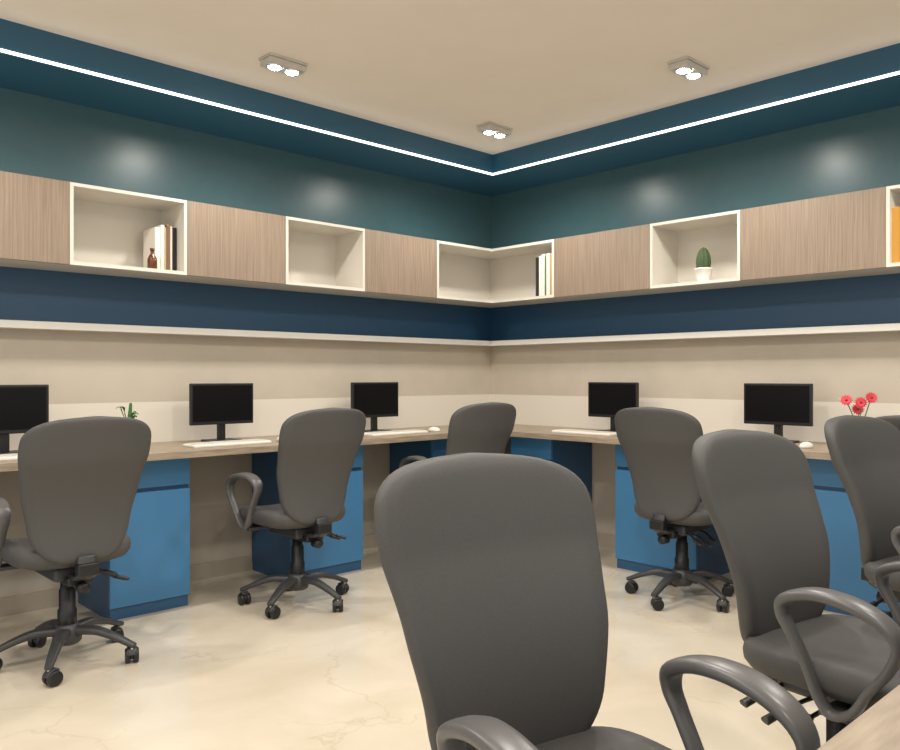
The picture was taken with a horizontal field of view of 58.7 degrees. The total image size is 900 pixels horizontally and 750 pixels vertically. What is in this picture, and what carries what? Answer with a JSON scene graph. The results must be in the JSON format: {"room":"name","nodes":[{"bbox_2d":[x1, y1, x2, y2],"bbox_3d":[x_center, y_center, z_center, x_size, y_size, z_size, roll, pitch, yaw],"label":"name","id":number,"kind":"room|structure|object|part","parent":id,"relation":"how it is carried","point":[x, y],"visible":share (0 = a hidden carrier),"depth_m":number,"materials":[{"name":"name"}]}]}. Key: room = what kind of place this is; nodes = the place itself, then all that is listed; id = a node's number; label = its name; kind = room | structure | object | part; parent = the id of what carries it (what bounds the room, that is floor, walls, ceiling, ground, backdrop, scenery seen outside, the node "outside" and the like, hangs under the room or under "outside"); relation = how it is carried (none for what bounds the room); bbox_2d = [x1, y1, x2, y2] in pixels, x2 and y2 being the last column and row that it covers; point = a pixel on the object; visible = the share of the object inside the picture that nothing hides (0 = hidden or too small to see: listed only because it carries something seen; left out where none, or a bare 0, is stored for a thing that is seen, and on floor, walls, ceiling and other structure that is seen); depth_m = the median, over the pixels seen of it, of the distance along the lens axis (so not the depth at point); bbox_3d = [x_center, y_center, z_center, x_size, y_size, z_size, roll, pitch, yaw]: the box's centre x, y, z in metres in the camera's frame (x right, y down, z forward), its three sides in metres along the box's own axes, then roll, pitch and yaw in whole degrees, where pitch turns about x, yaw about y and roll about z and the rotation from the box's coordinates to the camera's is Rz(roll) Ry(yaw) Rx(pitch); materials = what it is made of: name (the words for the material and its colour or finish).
{"room":"office","nodes":[
{"label":"office","id":0,"kind":"room"},
{"bbox_2d":[0,87,489,597],"bbox_3d":[-2.078,-0.228,3.980,6.720,2.755,0.120,0,0,-44],"label":"wall","id":1,"kind":"structure","parent":0,"point":[87,374],"depth_m":4.59,"materials":[{"name":"beige paint"}]},
{"bbox_2d":[0,533,377,616],"bbox_3d":[-2.075,1.105,3.891,6.600,0.090,0.012,0,0,-44],"label":"baseboard","id":2,"kind":"structure","parent":1,"relation":"attached to","point":[39,600],"depth_m":4.48,"materials":[{"name":"beige wood"}]},
{"bbox_2d":[0,319,490,346],"bbox_3d":[-2.045,-0.245,3.859,6.600,0.037,0.100,0,0,-44],"label":"trim","id":3,"kind":"structure","parent":1,"relation":"attached to","point":[4,324],"depth_m":4.50,"materials":[{"name":"white"}]},
{"bbox_2d":[0,171,518,307],"bbox_3d":[-1.368,-0.718,4.364,4.918,0.388,0.298,0,0,-44],"label":"upper cabinet","id":4,"kind":"object","parent":1,"relation":"attached to","point":[46,223],"visible":0.98,"depth_m":4.34,"materials":[{"name":"beige paint"}]},
{"bbox_2d":[147,248,156,268],"bbox_3d":[-1.516,-0.596,4.079,0.048,0.107,0.048,0,0,-44],"label":"decorative bottle","id":5,"kind":"object","parent":4,"relation":"in","point":[152,260],"visible":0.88,"depth_m":4.06,"materials":[{"name":"orange glass"}]},
{"bbox_2d":[143,225,175,270],"bbox_3d":[-1.533,-0.666,4.223,0.114,0.246,0.161,0,0,-44],"label":"books","id":6,"kind":"object","parent":4,"relation":"in","point":[162,238],"visible":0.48,"depth_m":4.17,"materials":[{"name":"beige paper"}]},
{"bbox_2d":[0,18,899,196],"bbox_3d":[0.196,-1.492,1.505,6.600,0.225,6.600,0,0,-44],"label":"trim","id":7,"kind":"structure","parent":1,"relation":"attached to","point":[17,73],"depth_m":4.34,"materials":[{"name":"blue paint"}]},
{"bbox_2d":[0,48,899,174],"bbox_3d":[0.188,-1.388,1.180,6.140,0.012,6.140,0,0,-44],"label":"led strip","id":8,"kind":"object","parent":7,"relation":"attached to","point":[1,50],"visible":1,"depth_m":4.20,"materials":[{"name":"white plastic"}]},
{"bbox_2d":[0,546,854,749],"bbox_3d":[0.196,1.200,1.505,6.600,0.100,6.600,0,0,-44],"label":"floor","id":9,"kind":"structure","parent":0,"point":[212,672],"depth_m":3.06,"materials":[{"name":"stone"}]},
{"bbox_2d":[0,416,150,686],"bbox_3d":[-1.538,0.649,3.211,0.558,0.998,0.636,0,0,-44],"label":"office chair","id":10,"kind":"object","parent":9,"relation":"on","point":[79,478],"visible":1,"depth_m":3.06,"materials":[{"name":"fabric"}]},
{"bbox_3d":[-1.754,0.622,3.198,0.190,0.287,0.290,0,0,-44],"label":"armrest","id":11,"kind":"part","parent":10,"relation":"part of","materials":[{"name":"grey plastic"}]},
{"bbox_3d":[-1.579,0.710,3.268,0.456,0.112,0.460,0,0,-44],"label":"seat","id":12,"kind":"part","parent":10,"relation":"part of","materials":[{"name":"fabric"}]},
{"bbox_3d":[-1.385,0.435,3.064,0.486,0.570,0.212,0,0,-44],"label":"backrest","id":13,"kind":"part","parent":10,"relation":"part of","materials":[{"name":"fabric"}]},
{"bbox_2d":[0,424,547,619],"bbox_3d":[-1.149,0.755,4.366,4.598,0.790,0.598,0,0,-44],"label":"office desk","id":14,"kind":"object","parent":9,"relation":"on","point":[156,564],"visible":0.39,"depth_m":3.98,"materials":[{"name":"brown wood"}]},
{"bbox_2d":[0,453,17,460],"bbox_3d":[-1.935,0.351,3.453,0.440,0.018,0.130,0,0,-44],"label":"keyboard","id":15,"kind":"object","parent":14,"relation":"on","point":[3,457],"visible":0.22,"depth_m":3.43,"materials":[{"name":"beige plastic"}]},
{"bbox_2d":[0,384,48,453],"bbox_3d":[-2.041,0.200,3.666,0.374,0.320,0.135,0,0,-44],"label":"computer monitor","id":16,"kind":"object","parent":14,"relation":"on","point":[23,408],"visible":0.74,"depth_m":3.69,"materials":[{"name":"black plastic"}]},
{"bbox_2d":[116,403,138,417],"bbox_3d":[-1.614,0.247,4.013,0.104,0.226,0.095,0,0,-44],"label":"potted plant","id":17,"kind":"object","parent":14,"relation":"on","point":[130,414],"visible":0.34,"depth_m":4.01,"materials":[{"name":"green plant"}]},
{"bbox_2d":[189,383,252,441],"bbox_3d":[-1.259,0.200,4.411,0.374,0.320,0.135,0,0,-44],"label":"computer monitor","id":18,"kind":"object","parent":14,"relation":"on","point":[219,404],"visible":0.92,"depth_m":4.39,"materials":[{"name":"black plastic"}]},
{"bbox_2d":[183,439,270,447],"bbox_3d":[-1.160,0.351,4.191,0.440,0.018,0.130,0,0,-44],"label":"keyboard","id":19,"kind":"object","parent":14,"relation":"on","point":[246,441],"visible":1,"depth_m":4.13,"materials":[{"name":"beige plastic"}]},
{"bbox_2d":[351,382,397,431],"bbox_3d":[-0.486,0.200,5.147,0.374,0.320,0.135,0,0,-44],"label":"computer monitor","id":20,"kind":"object","parent":14,"relation":"on","point":[374,399],"visible":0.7,"depth_m":5.13,"materials":[{"name":"black plastic"}]},
{"bbox_2d":[364,429,427,435],"bbox_3d":[-0.342,0.351,4.970,0.440,0.018,0.130,0,0,-44],"label":"keyboard","id":21,"kind":"object","parent":14,"relation":"on","point":[410,431],"visible":0.98,"depth_m":4.93,"materials":[{"name":"beige plastic"}]},
{"bbox_2d":[428,427,439,431],"bbox_3d":[-0.103,0.345,5.198,0.060,0.030,0.102,0,0,-44],"label":"computer mouse","id":22,"kind":"object","parent":14,"relation":"on","point":[431,429],"visible":1,"depth_m":5.17,"materials":[{"name":"beige plastic"}]},
{"bbox_2d":[225,407,365,618],"bbox_3d":[-0.741,0.649,4.040,0.570,0.998,0.617,0,0,-44],"label":"office chair","id":23,"kind":"object","parent":9,"relation":"on","point":[318,449],"visible":1,"depth_m":3.88,"materials":[{"name":"fabric"}]},
{"bbox_3d":[-0.981,0.622,4.017,0.190,0.287,0.291,0,0,-44],"label":"armrest","id":24,"kind":"part","parent":23,"relation":"part of","materials":[{"name":"grey plastic"}]},
{"bbox_3d":[-0.805,0.710,4.087,0.456,0.112,0.460,0,0,-44],"label":"seat","id":25,"kind":"part","parent":23,"relation":"part of","materials":[{"name":"fabric"}]},
{"bbox_3d":[-0.612,0.435,3.883,0.486,0.570,0.212,0,0,-44],"label":"backrest","id":26,"kind":"part","parent":23,"relation":"part of","materials":[{"name":"fabric"}]},
{"bbox_2d":[399,402,515,467],"bbox_3d":[0.061,0.649,4.833,0.560,0.998,0.617,0,0,-38],"label":"office chair","id":27,"kind":"object","parent":9,"relation":"on","point":[487,427],"visible":0.27,"depth_m":4.60,"materials":[{"name":"fabric"}]},
{"bbox_3d":[-0.161,0.622,4.850,0.190,0.287,0.291,0,0,-38],"label":"armrest","id":28,"kind":"part","parent":27,"relation":"part of","materials":[{"name":"grey plastic"}]},
{"bbox_3d":[0.193,0.435,4.678,0.486,0.570,0.212,0,0,-38],"label":"backrest","id":29,"kind":"part","parent":27,"relation":"part of","materials":[{"name":"fabric"}]},
{"bbox_2d":[374,453,820,749],"bbox_3d":[0.202,0.649,1.326,0.562,0.998,0.627,0,0,-33],"label":"office chair","id":30,"kind":"object","parent":9,"relation":"on","point":[491,562],"visible":1,"depth_m":1.44,"materials":[{"name":"fabric"}]},
{"bbox_3d":[0.123,0.622,1.104,0.190,0.287,0.290,0,0,-33],"label":"armrest","id":31,"kind":"part","parent":30,"relation":"part of","materials":[{"name":"grey plastic"}]},
{"bbox_3d":[0.081,0.435,1.495,0.486,0.570,0.212,0,0,-33],"label":"backrest","id":32,"kind":"part","parent":30,"relation":"part of","materials":[{"name":"fabric"}]},
{"bbox_3d":[0.232,0.710,1.258,0.456,0.112,0.460,0,0,-33],"label":"seat","id":33,"kind":"part","parent":30,"relation":"part of","materials":[{"name":"fabric"}]},
{"bbox_3d":[0.418,0.622,1.293,0.190,0.287,0.290,0,0,-33],"label":"armrest","id":34,"kind":"part","parent":30,"relation":"part of","materials":[{"name":"grey plastic"}]},
{"bbox_2d":[614,407,733,612],"bbox_3d":[1.182,0.650,4.112,0.624,1.000,0.571,0,0,-44],"label":"office chair","id":35,"kind":"object","parent":9,"relation":"on","point":[656,443],"visible":0.88,"depth_m":3.96,"materials":[{"name":"fabric"}]},
{"bbox_3d":[1.030,0.435,3.978,0.212,0.570,0.486,0,0,-44],"label":"backrest","id":36,"kind":"part","parent":35,"relation":"part of","materials":[{"name":"fabric"}]},
{"bbox_3d":[1.234,0.710,4.171,0.460,0.112,0.456,0,0,-44],"label":"seat","id":37,"kind":"part","parent":35,"relation":"part of","materials":[{"name":"fabric"}]},
{"bbox_2d":[510,426,899,624],"bbox_3d":[1.747,0.755,4.225,0.598,0.790,3.600,0,0,-44],"label":"office desk","id":38,"kind":"object","parent":9,"relation":"on","point":[638,548],"visible":0.33,"depth_m":4.59,"materials":[{"name":"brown wood"}]},
{"bbox_2d":[552,429,616,435],"bbox_3d":[0.847,0.351,4.998,0.130,0.018,0.440,0,0,-44],"label":"keyboard","id":39,"kind":"object","parent":38,"relation":"on","point":[570,431],"visible":0.98,"depth_m":4.94,"materials":[{"name":"beige plastic"}]},
{"bbox_2d":[588,382,638,431],"bbox_3d":[1.046,0.200,5.119,0.135,0.320,0.374,0,0,-44],"label":"computer monitor","id":40,"kind":"object","parent":38,"relation":"on","point":[605,399],"visible":0.76,"depth_m":5.11,"materials":[{"name":"black plastic"}]},
{"bbox_2d":[744,383,812,442],"bbox_3d":[1.781,0.200,4.347,0.135,0.320,0.374,0,0,-44],"label":"computer monitor","id":41,"kind":"object","parent":38,"relation":"on","point":[778,405],"visible":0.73,"depth_m":4.33,"materials":[{"name":"black plastic"}]},
{"bbox_2d":[799,442,813,447],"bbox_3d":[1.785,0.345,4.013,0.102,0.030,0.060,0,0,-44],"label":"computer mouse","id":42,"kind":"object","parent":38,"relation":"on","point":[803,444],"visible":1,"depth_m":3.98,"materials":[{"name":"beige plastic"}]},
{"bbox_2d":[840,392,877,415],"bbox_3d":[2.063,0.218,4.044,0.082,0.283,0.172,0,0,-44],"label":"flowers","id":43,"kind":"object","parent":38,"relation":"on","point":[871,397],"visible":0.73,"depth_m":4.03,"materials":[{"name":"red"}]},
{"bbox_2d":[692,429,899,741],"bbox_3d":[0.948,0.650,2.022,0.569,1.000,0.622,0,0,-36],"label":"office chair","id":44,"kind":"object","parent":9,"relation":"on","point":[757,491],"visible":0.92,"depth_m":2.06,"materials":[{"name":"fabric"}]},
{"bbox_3d":[0.841,0.435,2.194,0.486,0.570,0.212,0,0,-36],"label":"backrest","id":45,"kind":"part","parent":44,"relation":"part of","materials":[{"name":"fabric"}]},
{"bbox_3d":[1.005,0.710,1.966,0.456,0.112,0.460,0,0,-36],"label":"seat","id":46,"kind":"part","parent":44,"relation":"part of","materials":[{"name":"fabric"}]},
{"bbox_3d":[0.904,0.622,1.806,0.190,0.287,0.291,0,0,-36],"label":"armrest","id":47,"kind":"part","parent":44,"relation":"part of","materials":[{"name":"grey plastic"}]},
{"bbox_3d":[1.188,0.622,2.010,0.190,0.287,0.290,0,0,-36],"label":"armrest","id":48,"kind":"part","parent":44,"relation":"part of","materials":[{"name":"grey plastic"}]},
{"bbox_2d":[817,685,899,749],"bbox_3d":[1.700,0.760,1.122,2.950,0.780,1.370,0,0,-44],"label":"meeting table","id":49,"kind":"object","parent":9,"relation":"on","point":[878,727],"visible":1,"depth_m":0.84,"materials":[{"name":"brown wood"}]},
{"bbox_2d":[824,415,899,617],"bbox_3d":[1.704,0.649,2.841,0.560,0.998,0.635,0,0,-34],"label":"office chair","id":50,"kind":"object","parent":9,"relation":"on","point":[864,451],"visible":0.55,"depth_m":2.93,"materials":[{"name":"fabric"}]},
{"bbox_3d":[1.734,0.710,2.778,0.456,0.112,0.460,0,0,-34],"label":"seat","id":51,"kind":"part","parent":50,"relation":"part of","materials":[{"name":"fabric"}]},
{"bbox_3d":[1.627,0.622,2.622,0.190,0.287,0.291,0,0,-34],"label":"armrest","id":52,"kind":"part","parent":50,"relation":"part of","materials":[{"name":"grey plastic"}]},
{"bbox_2d":[875,415,899,612],"bbox_3d":[2.042,0.649,3.339,0.637,0.998,0.561,0,0,-44],"label":"office chair","id":53,"kind":"object","parent":9,"relation":"on","point":[893,419],"visible":0.03,"depth_m":3.18,"materials":[{"name":"fabric"}]},
{"bbox_3d":[1.892,0.435,3.189,0.212,0.570,0.486,0,0,-44],"label":"backrest","id":54,"kind":"part","parent":53,"relation":"part of","materials":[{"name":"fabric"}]},
{"bbox_2d":[0,0,899,154],"bbox_3d":[0.188,-1.565,1.180,6.140,0.080,6.140,0,0,-44],"label":"ceiling","id":55,"kind":"structure","parent":0,"point":[541,70],"depth_m":3.70,"materials":[{"name":"beige paint"}]},
{"bbox_2d":[258,52,307,76],"bbox_3d":[-0.807,-1.498,3.878,0.210,0.055,0.110,0,0,-44],"label":"ceiling spotlight","id":56,"kind":"object","parent":55,"relation":"attached to","point":[271,61],"depth_m":3.84,"materials":[{"name":"white metal"}]},
{"bbox_2d":[476,121,511,137],"bbox_3d":[0.272,-1.498,4.906,0.210,0.055,0.110,0,0,-44],"label":"ceiling spotlight","id":57,"kind":"object","parent":55,"relation":"attached to","point":[495,130],"depth_m":4.86,"materials":[{"name":"white metal"}]},
{"bbox_2d":[667,56,708,79],"bbox_3d":[1.168,-1.498,3.922,0.210,0.055,0.110,0,0,-44],"label":"ceiling spotlight","id":58,"kind":"object","parent":55,"relation":"attached to","point":[687,67],"depth_m":3.88,"materials":[{"name":"white metal"}]},
{"bbox_2d":[490,106,899,534],"bbox_3d":[2.629,-0.228,3.822,0.120,2.755,6.600,0,0,-44],"label":"wall","id":59,"kind":"structure","parent":0,"point":[704,379],"depth_m":4.87,"materials":[{"name":"beige paint"}]},
{"bbox_2d":[597,532,614,548],"bbox_3d":[2.586,1.105,3.772,0.012,0.090,6.588,0,0,-44],"label":"baseboard","id":60,"kind":"structure","parent":59,"relation":"attached to","point":[604,540],"depth_m":5.38,"materials":[{"name":"beige"}]},
{"bbox_2d":[490,184,899,304],"bbox_3d":[1.653,-0.718,4.542,0.298,0.388,4.188,0,0,-44],"label":"upper cabinet","id":61,"kind":"object","parent":59,"relation":"attached to","point":[845,235],"visible":0.98,"depth_m":4.72,"materials":[{"name":"beige paint"}]},
{"bbox_2d":[536,253,551,295],"bbox_3d":[0.691,-0.683,5.460,0.161,0.282,0.144,0,0,-44],"label":"books","id":62,"kind":"object","parent":61,"relation":"in","point":[544,262],"visible":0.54,"depth_m":5.40,"materials":[{"name":"beige paper"}]},
{"bbox_2d":[694,247,712,280],"bbox_3d":[1.468,-0.644,4.636,0.101,0.204,0.101,0,0,-44],"label":"potted cactus","id":63,"kind":"object","parent":61,"relation":"in","point":[703,269],"visible":0.95,"depth_m":4.61,"materials":[{"name":"white"}]},
{"bbox_2d":[892,207,899,262],"bbox_3d":[2.232,-0.683,3.878,0.161,0.282,0.128,0,0,-44],"label":"books","id":64,"kind":"object","parent":61,"relation":"in","point":[895,210],"visible":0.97,"depth_m":3.85,"materials":[{"name":"orange paper"}]},
{"bbox_2d":[491,323,899,345],"bbox_3d":[2.584,-0.245,3.710,0.100,0.037,6.500,0,0,-44],"label":"trim","id":65,"kind":"structure","parent":59,"relation":"attached to","point":[893,327],"depth_m":4.72,"materials":[{"name":"white"}]}
]}

